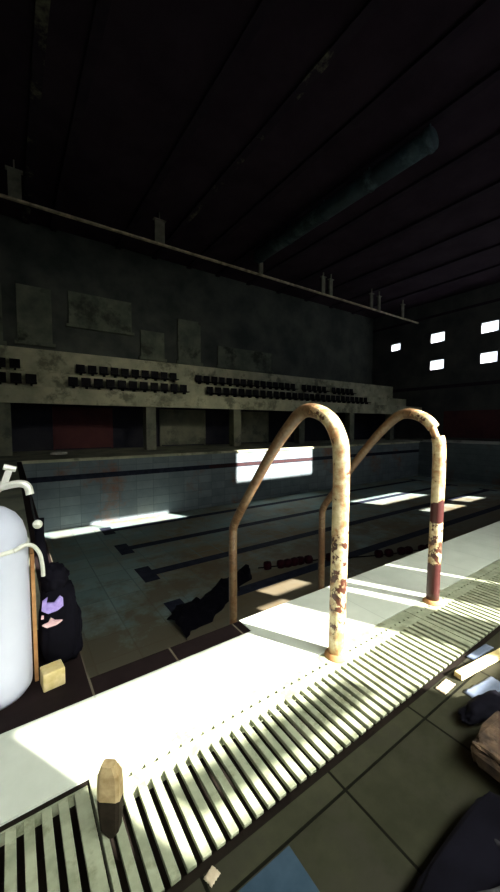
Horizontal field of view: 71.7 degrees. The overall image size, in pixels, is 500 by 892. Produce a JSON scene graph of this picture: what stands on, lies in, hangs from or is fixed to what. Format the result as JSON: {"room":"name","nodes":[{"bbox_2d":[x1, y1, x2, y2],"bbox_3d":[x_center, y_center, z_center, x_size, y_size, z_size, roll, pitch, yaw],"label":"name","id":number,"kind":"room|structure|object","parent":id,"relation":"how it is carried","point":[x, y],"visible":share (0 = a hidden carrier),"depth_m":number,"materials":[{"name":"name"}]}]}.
{"room":"indoor swimming pool","nodes":[
{"label":"indoor swimming pool","id":0,"kind":"room"},
{"bbox_2d":[0,402,12,455],"bbox_3d":[-7.251,-0.649,10.194,0.360,1.860,0.350,-2,4,-35],"label":"pillar","id":1,"kind":"structure","parent":0,"point":[5,408],"depth_m":10.08,"materials":[{"name":"concrete"}]},
{"bbox_2d":[0,214,373,384],"bbox_3d":[-1.761,-4.456,18.124,26.000,8.700,0.200,-2,4,-35],"label":"wall","id":2,"kind":"structure","parent":0,"point":[309,339],"depth_m":16.49,"materials":[{"name":"paint"}]},
{"bbox_2d":[0,283,6,344],"bbox_3d":[-9.594,-4.853,12.450,1.300,2.220,0.160,-2,4,-35],"label":"trim","id":3,"kind":"structure","parent":2,"relation":"attached to","point":[2,342],"depth_m":12.74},
{"bbox_2d":[15,283,55,347],"bbox_3d":[-8.299,-5.007,13.339,1.350,2.220,0.160,-2,4,-35],"label":"window","id":4,"kind":"structure","parent":2,"relation":"attached to","point":[33,304],"depth_m":13.31,"materials":[{"name":"glass"}]},
{"bbox_2d":[66,291,134,335],"bbox_3d":[-6.304,-5.590,14.686,2.700,1.420,0.160,-2,4,-35],"label":"window","id":5,"kind":"structure","parent":2,"relation":"attached to","point":[85,311],"depth_m":14.61,"materials":[{"name":"glass"}]},
{"bbox_2d":[138,330,166,361],"bbox_3d":[-4.495,-4.618,15.999,1.300,1.320,0.160,-2,4,-35],"label":"window","id":6,"kind":"structure","parent":2,"relation":"attached to","point":[151,343],"depth_m":15.95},
{"bbox_2d":[176,319,202,365],"bbox_3d":[-2.974,-5.081,17.026,1.400,2.120,0.160,-2,4,-35],"label":"window","id":7,"kind":"structure","parent":2,"relation":"attached to","point":[188,332],"depth_m":16.99,"materials":[{"name":"glass"}]},
{"bbox_2d":[216,346,272,373],"bbox_3d":[-0.219,-4.697,18.959,3.700,1.120,0.160,-2,4,-35],"label":"window","id":8,"kind":"structure","parent":2,"relation":"attached to","point":[227,357],"depth_m":18.83,"materials":[{"name":"glass"}]},
{"bbox_2d":[152,0,385,259],"bbox_3d":[0.553,-8.194,8.737,0.220,0.100,17.430,-2,4,-35],"label":"trim","id":9,"kind":"structure","parent":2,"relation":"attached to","point":[372,6],"depth_m":8.14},
{"bbox_2d":[186,0,499,268],"bbox_3d":[1.951,-8.253,9.703,0.220,0.100,17.430,-2,4,-35],"label":"trim","id":10,"kind":"structure","parent":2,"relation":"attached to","point":[485,6],"depth_m":8.22,"materials":[{"name":"metal"}]},
{"bbox_2d":[216,67,499,276],"bbox_3d":[3.267,-8.308,10.612,0.220,0.100,17.430,-2,4,-35],"label":"trim","id":11,"kind":"structure","parent":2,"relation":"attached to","point":[494,76],"depth_m":9.59,"materials":[{"name":"metal"}]},
{"bbox_2d":[246,131,499,285],"bbox_3d":[4.829,-8.374,11.691,0.220,0.100,17.430,-2,4,-35],"label":"beam","id":12,"kind":"structure","parent":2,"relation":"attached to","point":[494,138],"depth_m":11.58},
{"bbox_2d":[277,180,499,293],"bbox_3d":[6.556,-8.446,12.884,0.220,0.100,17.430,-2,4,-35],"label":"beam","id":13,"kind":"structure","parent":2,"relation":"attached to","point":[496,184],"depth_m":13.46,"materials":[{"name":"metal"}]},
{"bbox_2d":[304,216,499,301],"bbox_3d":[8.365,-8.522,14.133,0.220,0.100,17.430,-2,4,-35],"label":"beam","id":14,"kind":"structure","parent":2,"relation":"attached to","point":[497,219],"depth_m":15.36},
{"bbox_2d":[329,243,499,307],"bbox_3d":[10.174,-8.598,15.383,0.220,0.100,17.430,-2,4,-35],"label":"beam","id":15,"kind":"structure","parent":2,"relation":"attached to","point":[493,247],"depth_m":17.28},
{"bbox_2d":[352,264,499,313],"bbox_3d":[11.983,-8.674,16.632,0.220,0.100,17.430,-2,4,-35],"label":"beam","id":16,"kind":"structure","parent":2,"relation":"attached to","point":[498,265],"depth_m":19.02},
{"bbox_2d":[10,403,394,451],"bbox_3d":[-0.665,-1.041,16.745,26.000,1.850,0.150,-2,4,-35],"label":"wall","id":17,"kind":"structure","parent":0,"point":[31,423],"depth_m":13.84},
{"bbox_2d":[52,406,112,449],"bbox_3d":[-6.151,-0.658,12.826,2.020,1.560,0.080,-2,4,-35],"label":"door","id":18,"kind":"structure","parent":17,"relation":"in","point":[73,427],"depth_m":12.77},
{"bbox_2d":[159,409,205,446],"bbox_3d":[-2.902,-0.794,15.069,2.120,1.560,0.080,-2,4,-35],"label":"door","id":19,"kind":"structure","parent":17,"relation":"in","point":[176,427],"depth_m":15.01,"materials":[{"name":"metal"}]},
{"bbox_2d":[0,345,421,413],"bbox_3d":[-0.623,-2.660,16.585,26.000,2.000,3.800,-2,4,-35],"label":"grandstand","id":20,"kind":"object","parent":17,"relation":"attached to","point":[52,369],"depth_m":13.44,"materials":[{"name":"concrete"}]},
{"bbox_2d":[0,372,5,384],"bbox_3d":[-7.541,-1.996,10.444,0.300,0.520,0.305,-2,4,-35],"label":"seat","id":21,"kind":"object","parent":20,"relation":"on","point":[2,374],"visible":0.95,"depth_m":10.56,"materials":[{"name":"plastic"}]},
{"bbox_2d":[0,357,5,368],"bbox_3d":[-8.138,-2.648,11.269,0.300,0.520,0.305,-2,4,-35],"label":"seat","id":22,"kind":"object","parent":20,"relation":"on","point":[2,360],"visible":0.95,"depth_m":11.38,"materials":[{"name":"plastic"}]},
{"bbox_2d":[9,358,20,369],"bbox_3d":[-7.809,-2.661,11.496,0.300,0.520,0.305,-2,4,-35],"label":"seat","id":23,"kind":"object","parent":20,"relation":"on","point":[13,363],"visible":0.95,"depth_m":11.55,"materials":[{"name":"plastic"}]},
{"bbox_2d":[10,372,21,384],"bbox_3d":[-7.212,-2.010,10.671,0.300,0.520,0.305,-2,4,-35],"label":"seat","id":24,"kind":"object","parent":20,"relation":"on","point":[15,378],"visible":0.96,"depth_m":10.73,"materials":[{"name":"plastic"}]},
{"bbox_2d":[25,374,36,385],"bbox_3d":[-6.883,-2.024,10.898,0.300,0.520,0.305,-2,4,-35],"label":"seat","id":25,"kind":"object","parent":20,"relation":"on","point":[31,379],"visible":0.97,"depth_m":10.96,"materials":[{"name":"plastic"}]},
{"bbox_2d":[68,377,79,387],"bbox_3d":[-5.896,-2.065,11.580,0.300,0.520,0.305,-2,4,-35],"label":"seat","id":26,"kind":"object","parent":20,"relation":"on","point":[72,381],"visible":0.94,"depth_m":11.65,"materials":[{"name":"plastic"}]},
{"bbox_2d":[76,364,85,374],"bbox_3d":[-6.165,-2.730,12.632,0.300,0.520,0.305,-2,4,-35],"label":"seat","id":27,"kind":"object","parent":20,"relation":"on","point":[80,369],"visible":0.95,"depth_m":12.69,"materials":[{"name":"plastic"}]},
{"bbox_2d":[81,378,91,388],"bbox_3d":[-5.567,-2.079,11.807,0.300,0.520,0.305,-2,4,-35],"label":"seat","id":28,"kind":"object","parent":20,"relation":"on","point":[85,382],"visible":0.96,"depth_m":11.87,"materials":[{"name":"plastic"}]},
{"bbox_2d":[88,365,97,375],"bbox_3d":[-5.836,-2.744,12.860,0.300,0.520,0.305,-2,4,-35],"label":"seat","id":29,"kind":"object","parent":20,"relation":"on","point":[92,370],"visible":0.99,"depth_m":12.91,"materials":[{"name":"plastic"}]},
{"bbox_2d":[94,378,104,389],"bbox_3d":[-5.238,-2.093,12.034,0.300,0.520,0.305,-2,4,-35],"label":"seat","id":30,"kind":"object","parent":20,"relation":"on","point":[98,383],"visible":0.96,"depth_m":12.08,"materials":[{"name":"plastic"}]},
{"bbox_2d":[99,366,108,376],"bbox_3d":[-5.507,-2.758,13.087,0.300,0.520,0.305,-2,4,-35],"label":"seat","id":31,"kind":"object","parent":20,"relation":"on","point":[103,371],"visible":0.96,"depth_m":13.13,"materials":[{"name":"plastic"}]},
{"bbox_2d":[106,379,116,390],"bbox_3d":[-4.909,-2.107,12.261,0.300,0.520,0.305,-2,4,-35],"label":"seat","id":32,"kind":"object","parent":20,"relation":"on","point":[110,384],"visible":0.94,"depth_m":12.33,"materials":[{"name":"plastic"}]},
{"bbox_2d":[110,367,119,377],"bbox_3d":[-5.178,-2.772,13.314,0.300,0.520,0.305,-2,4,-35],"label":"seat","id":33,"kind":"object","parent":20,"relation":"on","point":[114,372],"visible":0.97,"depth_m":13.36,"materials":[{"name":"plastic"}]},
{"bbox_2d":[118,380,127,390],"bbox_3d":[-4.580,-2.120,12.488,0.300,0.520,0.305,-2,4,-35],"label":"seat","id":34,"kind":"object","parent":20,"relation":"on","point":[121,383],"visible":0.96,"depth_m":12.55,"materials":[{"name":"plastic"}]},
{"bbox_2d":[121,368,130,378],"bbox_3d":[-4.849,-2.785,13.541,0.300,0.520,0.305,-2,4,-35],"label":"seat","id":35,"kind":"object","parent":20,"relation":"on","point":[124,372],"visible":0.98,"depth_m":13.59,"materials":[{"name":"plastic"}]},
{"bbox_2d":[129,381,138,391],"bbox_3d":[-4.251,-2.134,12.716,0.300,0.520,0.305,-2,4,-35],"label":"seat","id":36,"kind":"object","parent":20,"relation":"on","point":[132,384],"visible":0.95,"depth_m":12.76,"materials":[{"name":"plastic"}]},
{"bbox_2d":[131,369,140,378],"bbox_3d":[-4.520,-2.799,13.768,0.300,0.520,0.305,-2,4,-35],"label":"seat","id":37,"kind":"object","parent":20,"relation":"on","point":[135,373],"visible":0.96,"depth_m":13.83,"materials":[{"name":"plastic"}]},
{"bbox_2d":[140,382,149,391],"bbox_3d":[-3.922,-2.148,12.943,0.300,0.520,0.305,-2,4,-35],"label":"seat","id":38,"kind":"object","parent":20,"relation":"on","point":[143,385],"visible":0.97,"depth_m":13.02,"materials":[{"name":"plastic"}]},
{"bbox_2d":[141,370,150,379],"bbox_3d":[-4.191,-2.813,13.995,0.300,0.520,0.305,-2,4,-35],"label":"seat","id":39,"kind":"object","parent":20,"relation":"on","point":[145,374],"visible":0.96,"depth_m":14.06,"materials":[{"name":"plastic"}]},
{"bbox_2d":[150,382,160,392],"bbox_3d":[-3.594,-2.162,13.170,0.300,0.520,0.305,-2,4,-35],"label":"seat","id":40,"kind":"object","parent":20,"relation":"on","point":[153,386],"visible":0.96,"depth_m":13.21,"materials":[{"name":"plastic"}]},
{"bbox_2d":[151,371,160,380],"bbox_3d":[-3.862,-2.827,14.223,0.300,0.520,0.305,-2,4,-35],"label":"seat","id":41,"kind":"object","parent":20,"relation":"on","point":[154,374],"visible":0.95,"depth_m":14.27,"materials":[{"name":"plastic"}]},
{"bbox_2d":[161,372,169,381],"bbox_3d":[-3.533,-2.841,14.450,0.300,0.520,0.305,-2,4,-35],"label":"seat","id":42,"kind":"object","parent":20,"relation":"on","point":[164,375],"visible":0.86,"depth_m":14.50,"materials":[{"name":"plastic"}]},
{"bbox_2d":[161,383,170,392],"bbox_3d":[-3.265,-2.176,13.397,0.300,0.520,0.305,-2,4,-35],"label":"seat","id":43,"kind":"object","parent":20,"relation":"on","point":[164,387],"visible":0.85,"depth_m":13.45,"materials":[{"name":"plastic"}]},
{"bbox_2d":[170,373,178,381],"bbox_3d":[-3.204,-2.854,14.677,0.300,0.520,0.305,-2,4,-35],"label":"seat","id":44,"kind":"object","parent":20,"relation":"on","point":[173,376],"visible":0.95,"depth_m":14.74,"materials":[{"name":"plastic"}]},
{"bbox_2d":[170,384,179,393],"bbox_3d":[-2.936,-2.189,13.624,0.300,0.520,0.305,-2,4,-35],"label":"seat","id":45,"kind":"object","parent":20,"relation":"on","point":[173,387],"visible":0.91,"depth_m":13.69,"materials":[{"name":"plastic"}]},
{"bbox_2d":[180,385,189,393],"bbox_3d":[-2.607,-2.203,13.852,0.300,0.520,0.305,-2,4,-35],"label":"seat","id":46,"kind":"object","parent":20,"relation":"on","point":[183,388],"visible":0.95,"depth_m":13.89,"materials":[{"name":"plastic"}]},
{"bbox_2d":[196,375,204,383],"bbox_3d":[-2.217,-2.896,15.359,0.300,0.520,0.305,-2,4,-35],"label":"seat","id":47,"kind":"object","parent":20,"relation":"on","point":[198,377],"visible":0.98,"depth_m":15.42,"materials":[{"name":"plastic"}]},
{"bbox_2d":[204,376,212,384],"bbox_3d":[-1.889,-2.910,15.586,0.300,0.520,0.305,-2,4,-35],"label":"seat","id":48,"kind":"object","parent":20,"relation":"on","point":[206,378],"visible":0.86,"depth_m":15.64,"materials":[{"name":"plastic"}]},
{"bbox_2d":[207,386,215,395],"bbox_3d":[-1.620,-2.245,14.533,0.300,0.520,0.305,-2,4,-35],"label":"seat","id":49,"kind":"object","parent":20,"relation":"on","point":[209,389],"visible":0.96,"depth_m":14.58,"materials":[{"name":"plastic"}]},
{"bbox_2d":[211,376,219,384],"bbox_3d":[-1.560,-2.923,15.813,0.300,0.520,0.305,-2,4,-35],"label":"seat","id":50,"kind":"object","parent":20,"relation":"on","point":[213,379],"visible":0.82,"depth_m":15.87,"materials":[{"name":"plastic"}]},
{"bbox_2d":[215,387,223,395],"bbox_3d":[-1.291,-2.258,14.760,0.300,0.520,0.305,-2,4,-35],"label":"seat","id":51,"kind":"object","parent":20,"relation":"on","point":[217,389],"visible":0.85,"depth_m":14.80,"materials":[{"name":"plastic"}]},
{"bbox_2d":[219,377,227,385],"bbox_3d":[-1.231,-2.937,16.040,0.300,0.520,0.305,-2,4,-35],"label":"seat","id":52,"kind":"object","parent":20,"relation":"on","point":[221,379],"visible":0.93,"depth_m":16.10,"materials":[{"name":"plastic"}]},
{"bbox_2d":[223,388,232,396],"bbox_3d":[-0.962,-2.272,14.988,0.300,0.520,0.305,-2,4,-35],"label":"seat","id":53,"kind":"object","parent":20,"relation":"on","point":[225,390],"visible":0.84,"depth_m":15.03,"materials":[{"name":"plastic"}]},
{"bbox_2d":[226,378,234,385],"bbox_3d":[-0.902,-2.951,16.267,0.300,0.520,0.305,-2,4,-35],"label":"seat","id":54,"kind":"object","parent":20,"relation":"on","point":[229,380],"visible":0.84,"depth_m":16.30,"materials":[{"name":"plastic"}]},
{"bbox_2d":[231,388,239,396],"bbox_3d":[-0.633,-2.286,15.215,0.300,0.520,0.305,-2,4,-35],"label":"seat","id":55,"kind":"object","parent":20,"relation":"on","point":[233,390],"visible":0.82,"depth_m":15.28,"materials":[{"name":"plastic"}]},
{"bbox_2d":[234,378,241,386],"bbox_3d":[-0.573,-2.965,16.495,0.300,0.520,0.305,-2,4,-35],"label":"seat","id":56,"kind":"object","parent":20,"relation":"on","point":[236,381],"visible":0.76,"depth_m":16.55,"materials":[{"name":"plastic"}]},
{"bbox_2d":[239,389,247,397],"bbox_3d":[-0.304,-2.300,15.442,0.300,0.520,0.305,-2,4,-35],"label":"seat","id":57,"kind":"object","parent":20,"relation":"on","point":[241,391],"visible":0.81,"depth_m":15.49,"materials":[{"name":"plastic"}]},
{"bbox_2d":[241,379,248,386],"bbox_3d":[-0.244,-2.978,16.722,0.300,0.520,0.305,-2,4,-35],"label":"seat","id":58,"kind":"object","parent":20,"relation":"on","point":[243,381],"visible":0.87,"depth_m":16.78,"materials":[{"name":"plastic"}]},
{"bbox_2d":[246,389,254,397],"bbox_3d":[0.025,-2.313,15.669,0.300,0.520,0.305,-2,4,-35],"label":"seat","id":59,"kind":"object","parent":20,"relation":"on","point":[248,391],"visible":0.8,"depth_m":15.72,"materials":[{"name":"plastic"}]},
{"bbox_2d":[253,390,261,397],"bbox_3d":[0.354,-2.327,15.896,0.300,0.520,0.305,-2,4,-35],"label":"seat","id":60,"kind":"object","parent":20,"relation":"on","point":[255,392],"visible":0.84,"depth_m":15.96,"materials":[{"name":"plastic"}]},
{"bbox_2d":[260,390,268,398],"bbox_3d":[0.682,-2.341,16.124,0.300,0.520,0.305,-2,4,-35],"label":"seat","id":61,"kind":"object","parent":20,"relation":"on","point":[262,392],"visible":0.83,"depth_m":16.18,"materials":[{"name":"plastic"}]},
{"bbox_2d":[274,391,281,398],"bbox_3d":[1.340,-2.369,16.578,0.300,0.520,0.305,-2,4,-35],"label":"seat","id":62,"kind":"object","parent":20,"relation":"on","point":[276,393],"visible":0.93,"depth_m":16.64,"materials":[{"name":"plastic"}]},
{"bbox_2d":[286,392,294,399],"bbox_3d":[1.998,-2.396,17.032,0.300,0.520,0.305,-2,4,-35],"label":"seat","id":63,"kind":"object","parent":20,"relation":"on","point":[288,394],"visible":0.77,"depth_m":17.07,"materials":[{"name":"plastic"}]},
{"bbox_2d":[298,393,306,400],"bbox_3d":[2.656,-2.424,17.487,0.300,0.520,0.305,-2,4,-35],"label":"seat","id":64,"kind":"object","parent":20,"relation":"on","point":[300,395],"visible":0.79,"depth_m":17.52,"materials":[{"name":"plastic"}]},
{"bbox_2d":[229,411,268,443],"bbox_3d":[-0.024,-0.915,17.057,2.320,1.560,0.080,-2,4,-35],"label":"door","id":65,"kind":"structure","parent":17,"relation":"in","point":[254,425],"depth_m":17.21,"materials":[{"name":"metal"}]},
{"bbox_2d":[291,417,325,441],"bbox_3d":[3.306,-1.055,19.358,2.620,1.560,0.080,-2,4,-35],"label":"door","id":66,"kind":"structure","parent":17,"relation":"in","point":[314,429],"depth_m":19.54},
{"bbox_2d":[17,441,420,531],"bbox_3d":[1.741,0.990,13.737,18.200,1.860,0.170,-2,4,-35],"label":"wall","id":67,"kind":"structure","parent":0,"point":[69,492],"depth_m":10.93,"materials":[{"name":"tile"}]},
{"bbox_2d":[143,407,156,449],"bbox_3d":[-3.674,-0.799,12.664,0.360,1.860,0.350,-2,4,-35],"label":"pillar","id":68,"kind":"structure","parent":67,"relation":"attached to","point":[149,413],"depth_m":12.54,"materials":[{"name":"concrete"}]},
{"bbox_2d":[229,409,240,445],"bbox_3d":[-0.631,-0.926,14.766,0.360,1.860,0.350,-2,4,-35],"label":"pillar","id":69,"kind":"structure","parent":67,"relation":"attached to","point":[234,415],"depth_m":14.64,"materials":[{"name":"concrete"}]},
{"bbox_2d":[0,438,499,826],"bbox_3d":[2.587,0.227,12.114,26.000,0.120,15.080,-2,4,-35],"label":"pool edge","id":70,"kind":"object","parent":67,"relation":"attached to","point":[44,758],"depth_m":1.23,"materials":[{"name":"tile"}]},
{"bbox_2d":[50,452,66,454],"bbox_3d":[-5.601,0.207,10.137,0.460,0.079,0.214,-2,4,-35],"label":"chunk","id":71,"kind":"object","parent":70,"relation":"on","point":[52,453],"visible":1,"depth_m":10.07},
{"bbox_2d":[423,440,460,441],"bbox_3d":[10.221,-0.269,18.461,1.800,0.100,0.160,2,4,27],"label":"plank","id":72,"kind":"object","parent":70,"relation":"on","point":[423,440],"visible":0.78,"depth_m":18.23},
{"bbox_2d":[0,462,499,733],"bbox_3d":[4.157,0.364,9.849,26.000,0.119,9.000,-2,4,-35],"label":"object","id":73,"kind":"structure","parent":67,"relation":"attached to","point":[34,704],"depth_m":1.36,"materials":[{"name":"tile"}]},
{"bbox_2d":[0,464,44,709],"bbox_3d":[-0.852,0.448,1.136,0.245,0.777,0.232,1,4,20],"label":"cylinder","id":74,"kind":"object","parent":73,"relation":"on","point":[16,656],"visible":1,"depth_m":1.11,"materials":[{"name":"white metal"}]},
{"bbox_2d":[29,547,38,681],"bbox_3d":[-0.775,0.600,1.241,0.012,0.460,0.080,-2,4,-35],"label":"wooden board","id":75,"kind":"object","parent":73,"relation":"on","point":[31,551],"visible":0.91,"depth_m":1.21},
{"bbox_2d":[40,659,64,692],"bbox_3d":[-0.690,0.801,1.209,0.068,0.062,0.060,-3,5,-41],"label":"wooden block","id":76,"kind":"object","parent":73,"relation":"on","point":[52,675],"visible":1,"depth_m":1.19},
{"bbox_2d":[34,518,82,663],"bbox_3d":[-0.712,0.543,1.301,0.154,0.568,0.123,-3,5,-43],"label":"backpack","id":77,"kind":"object","parent":73,"relation":"on","point":[59,617],"visible":0.94,"depth_m":1.26,"materials":[{"name":"black fabric"}]},
{"bbox_2d":[294,419,304,443],"bbox_3d":[2.412,-1.054,16.867,0.360,1.860,0.350,-2,4,-35],"label":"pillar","id":78,"kind":"structure","parent":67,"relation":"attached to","point":[299,432],"depth_m":16.77,"materials":[{"name":"concrete"}]},
{"bbox_2d":[229,403,445,662],"bbox_3d":[0.414,0.743,1.876,0.812,1.890,0.866,-2,4,-35],"label":"pool ladder","id":79,"kind":"object","parent":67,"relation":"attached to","point":[339,495],"visible":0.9,"depth_m":1.68,"materials":[{"name":"metal"}]},
{"bbox_2d":[345,413,353,441],"bbox_3d":[5.454,-1.181,18.969,0.360,1.860,0.350,-2,4,-35],"label":"pillar","id":80,"kind":"structure","parent":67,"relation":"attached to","point":[349,417],"depth_m":18.84,"materials":[{"name":"concrete"}]},
{"bbox_2d":[385,414,393,439],"bbox_3d":[8.497,-1.309,21.071,0.360,1.860,0.350,-2,4,-35],"label":"pillar","id":81,"kind":"structure","parent":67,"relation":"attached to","point":[389,435],"depth_m":20.97,"materials":[{"name":"concrete"}]},
{"bbox_2d":[0,0,499,318],"bbox_3d":[3.275,-8.457,10.590,26.000,0.200,17.500,-2,4,-35],"label":"ceiling","id":82,"kind":"structure","parent":0,"point":[158,60],"depth_m":8.94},
{"bbox_2d":[22,0,50,223],"bbox_3d":[-3.517,-8.024,5.926,0.220,0.100,17.430,-2,4,-35],"label":"beam","id":83,"kind":"structure","parent":82,"relation":"attached to","point":[42,7],"depth_m":7.90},
{"bbox_2d":[50,0,111,231],"bbox_3d":[-2.777,-8.055,6.437,0.220,0.100,17.430,-2,4,-35],"label":"beam","id":84,"kind":"structure","parent":82,"relation":"attached to","point":[102,7],"depth_m":7.95,"materials":[{"name":"metal"}]},
{"bbox_2d":[115,0,277,249],"bbox_3d":[-0.763,-8.139,7.828,0.220,0.100,17.430,-2,4,-35],"label":"beam","id":85,"kind":"structure","parent":82,"relation":"attached to","point":[265,7],"depth_m":8.07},
{"bbox_2d":[0,159,418,323],"bbox_3d":[0.252,-8.053,15.036,25.850,1.145,0.160,-2,4,-35],"label":"truss","id":86,"kind":"object","parent":82,"relation":"hanging from","point":[13,174],"visible":0.88,"depth_m":12.55,"materials":[{"name":"metal"}]},
{"bbox_2d":[253,123,438,262],"bbox_3d":[2.479,-8.028,11.770,0.580,0.780,7.500,-2,4,-35],"label":"ventilation duct","id":87,"kind":"object","parent":82,"relation":"hanging from","point":[426,143],"visible":0.95,"depth_m":10.39,"materials":[{"name":"metal"}]},
{"bbox_2d":[44,476,499,677],"bbox_3d":[4.293,2.189,10.115,18.200,0.105,9.100,-2,4,-35],"label":"floor","id":88,"kind":"structure","parent":0,"point":[128,577],"depth_m":7.48,"materials":[{"name":"tile"}]},
{"bbox_2d":[167,564,251,638],"bbox_3d":[-0.513,2.324,5.476,0.712,0.183,2.115,2,4,33],"label":"tarpaulin","id":89,"kind":"object","parent":88,"relation":"on","point":[196,613],"visible":0.88,"depth_m":5.11,"materials":[{"name":"black fabric"}]},
{"bbox_2d":[258,544,427,569],"bbox_3d":[2.140,2.236,7.070,4.125,0.170,0.261,-1,4,-14],"label":"lane rope","id":90,"kind":"object","parent":88,"relation":"on","point":[300,560],"visible":0.74,"depth_m":6.90,"materials":[{"name":"black plastic"}]},
{"bbox_2d":[183,631,499,891],"bbox_3d":[7.663,0.671,4.793,26.000,0.120,2.080,-2,4,-35],"label":"floor","id":91,"kind":"structure","parent":0,"point":[376,821],"depth_m":0.81,"materials":[{"name":"tile"}]},
{"bbox_2d":[204,865,220,887],"bbox_3d":[-0.075,0.855,0.689,0.023,0.005,0.027,2,4,35],"label":"scrap","id":92,"kind":"object","parent":91,"relation":"on","point":[213,873],"visible":1,"depth_m":0.69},
{"bbox_2d":[238,846,319,891],"bbox_3d":[0.114,0.867,0.547,0.171,0.002,0.355,-2,4,-35],"label":"trim","id":93,"kind":"structure","parent":91,"relation":"on","point":[285,872],"depth_m":0.69,"materials":[{"name":"blue tile"}]},
{"bbox_2d":[435,679,455,694],"bbox_3d":[0.672,0.825,1.190,0.075,0.005,0.035,-3,4,-37],"label":"scrap","id":94,"kind":"object","parent":91,"relation":"on","point":[445,685],"visible":1,"depth_m":1.19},
{"bbox_2d":[411,791,499,891],"bbox_3d":[0.503,0.812,0.598,0.379,0.055,0.308,-2,4,-35],"label":"bag","id":95,"kind":"object","parent":91,"relation":"on","point":[468,860],"visible":1,"depth_m":0.68,"materials":[{"name":"fabric"}]},
{"bbox_2d":[454,648,499,680],"bbox_3d":[0.892,0.809,1.306,0.348,0.018,0.030,-2,4,-27],"label":"wooden stick","id":96,"kind":"object","parent":91,"relation":"on","point":[491,658],"visible":1,"depth_m":1.27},
{"bbox_2d":[457,690,499,724],"bbox_3d":[0.723,0.793,1.065,0.217,0.038,0.072,-2,4,-25],"label":"cloth","id":97,"kind":"object","parent":91,"relation":"on","point":[479,708],"visible":0.88,"depth_m":1.04,"materials":[{"name":"fabric"}]},
{"bbox_2d":[466,644,493,660],"bbox_3d":[0.912,0.814,1.370,0.150,0.005,0.031,-2,4,-31],"label":"paper sheet","id":98,"kind":"object","parent":91,"relation":"on","point":[482,650],"visible":1,"depth_m":1.37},
{"bbox_2d":[464,677,499,697],"bbox_3d":[0.803,0.826,1.177,0.160,0.005,0.055,-2,4,-27],"label":"paper sheet","id":99,"kind":"object","parent":91,"relation":"on","point":[490,683],"visible":0.71,"depth_m":1.18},
{"bbox_2d":[470,711,499,782],"bbox_3d":[0.676,0.772,0.890,0.218,0.060,0.128,-2,4,-32],"label":"bag","id":100,"kind":"object","parent":91,"relation":"on","point":[485,748],"visible":1,"depth_m":0.87,"materials":[{"name":"leather"}]},
{"bbox_2d":[372,282,499,440],"bbox_3d":[14.047,-4.467,18.300,0.200,8.700,17.500,-2,4,-35],"label":"wall","id":101,"kind":"structure","parent":0,"point":[408,367],"depth_m":21.35,"materials":[{"name":"concrete"}]},
{"bbox_2d":[0,625,499,891],"bbox_3d":[6.974,0.632,5.787,26.000,0.158,0.340,-2,4,-35],"label":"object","id":102,"kind":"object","parent":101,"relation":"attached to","point":[186,880],"depth_m":0.86,"materials":[{"name":"plastic"}]},
{"bbox_2d":[0,786,109,891],"bbox_3d":[-0.825,0.893,0.393,1.228,0.030,0.304,-2,4,-35],"label":"drain grate","id":103,"kind":"object","parent":102,"relation":"in","point":[95,867],"visible":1,"depth_m":0.74,"materials":[{"name":"plastic"}]},
{"bbox_2d":[89,611,473,891],"bbox_3d":[0.258,0.847,1.151,1.406,0.030,0.320,-2,4,-35],"label":"drain grate","id":104,"kind":"object","parent":102,"relation":"in","point":[419,649],"visible":0.96,"depth_m":1.00,"materials":[{"name":"plastic"}]},
{"bbox_2d":[97,758,122,838],"bbox_3d":[-0.305,0.772,0.755,0.050,0.168,0.028,0,3,3],"label":"stub","id":105,"kind":"object","parent":104,"relation":"on","point":[110,776],"visible":1,"depth_m":0.74,"materials":[{"name":"brown wood"}]},
{"bbox_2d":[404,562,499,644],"bbox_3d":[1.274,0.804,1.853,1.054,0.030,0.320,-2,4,-35],"label":"drain grate","id":106,"kind":"object","parent":102,"relation":"in","point":[469,610],"visible":0.98,"depth_m":1.70,"materials":[{"name":"plastic"}]},
{"bbox_2d":[391,342,400,351],"bbox_3d":[10.074,-6.797,23.841,0.080,0.520,0.750,-2,4,-35],"label":"window","id":107,"kind":"structure","parent":101,"relation":"in","point":[394,347],"depth_m":23.83,"materials":[{"name":"white"}]},
{"bbox_2d":[373,298,499,392],"bbox_3d":[13.957,-5.661,18.165,0.020,4.600,17.500,-2,4,-35],"label":"trim","id":108,"kind":"structure","parent":101,"relation":"attached to","point":[498,299],"depth_m":21.02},
{"bbox_2d":[429,358,443,370],"bbox_3d":[11.687,-5.079,21.610,0.080,0.640,0.920,-2,4,-35],"label":"window","id":109,"kind":"structure","parent":101,"relation":"in","point":[437,364],"depth_m":21.64,"materials":[{"name":"white"}]},
{"bbox_2d":[430,331,444,343],"bbox_3d":[11.687,-6.745,21.509,0.080,0.640,0.920,-2,4,-35],"label":"window","id":110,"kind":"structure","parent":101,"relation":"in","point":[436,337],"depth_m":21.53,"materials":[{"name":"white"}]},
{"bbox_2d":[443,409,499,438],"bbox_3d":[14.579,-1.114,17.532,0.030,1.600,9.300,-2,4,-35],"label":"trim","id":111,"kind":"structure","parent":101,"relation":"attached to","point":[466,423],"depth_m":19.99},
{"bbox_2d":[479,350,497,363],"bbox_3d":[13.309,-4.936,19.271,0.080,0.640,0.920,-2,4,-35],"label":"window","id":112,"kind":"structure","parent":101,"relation":"in","point":[491,356],"depth_m":19.28,"materials":[{"name":"white"}]},
{"bbox_2d":[480,319,499,333],"bbox_3d":[13.309,-6.604,19.170,0.080,0.640,0.920,-2,4,-35],"label":"window","id":113,"kind":"structure","parent":101,"relation":"in","point":[489,326],"depth_m":19.16,"materials":[{"name":"white"}]},
{"bbox_2d":[418,442,499,485],"bbox_3d":[11.735,0.906,15.196,0.100,1.850,8.900,-2,4,-35],"label":"wall","id":114,"kind":"structure","parent":0,"point":[476,463],"depth_m":16.79,"materials":[{"name":"tile"}]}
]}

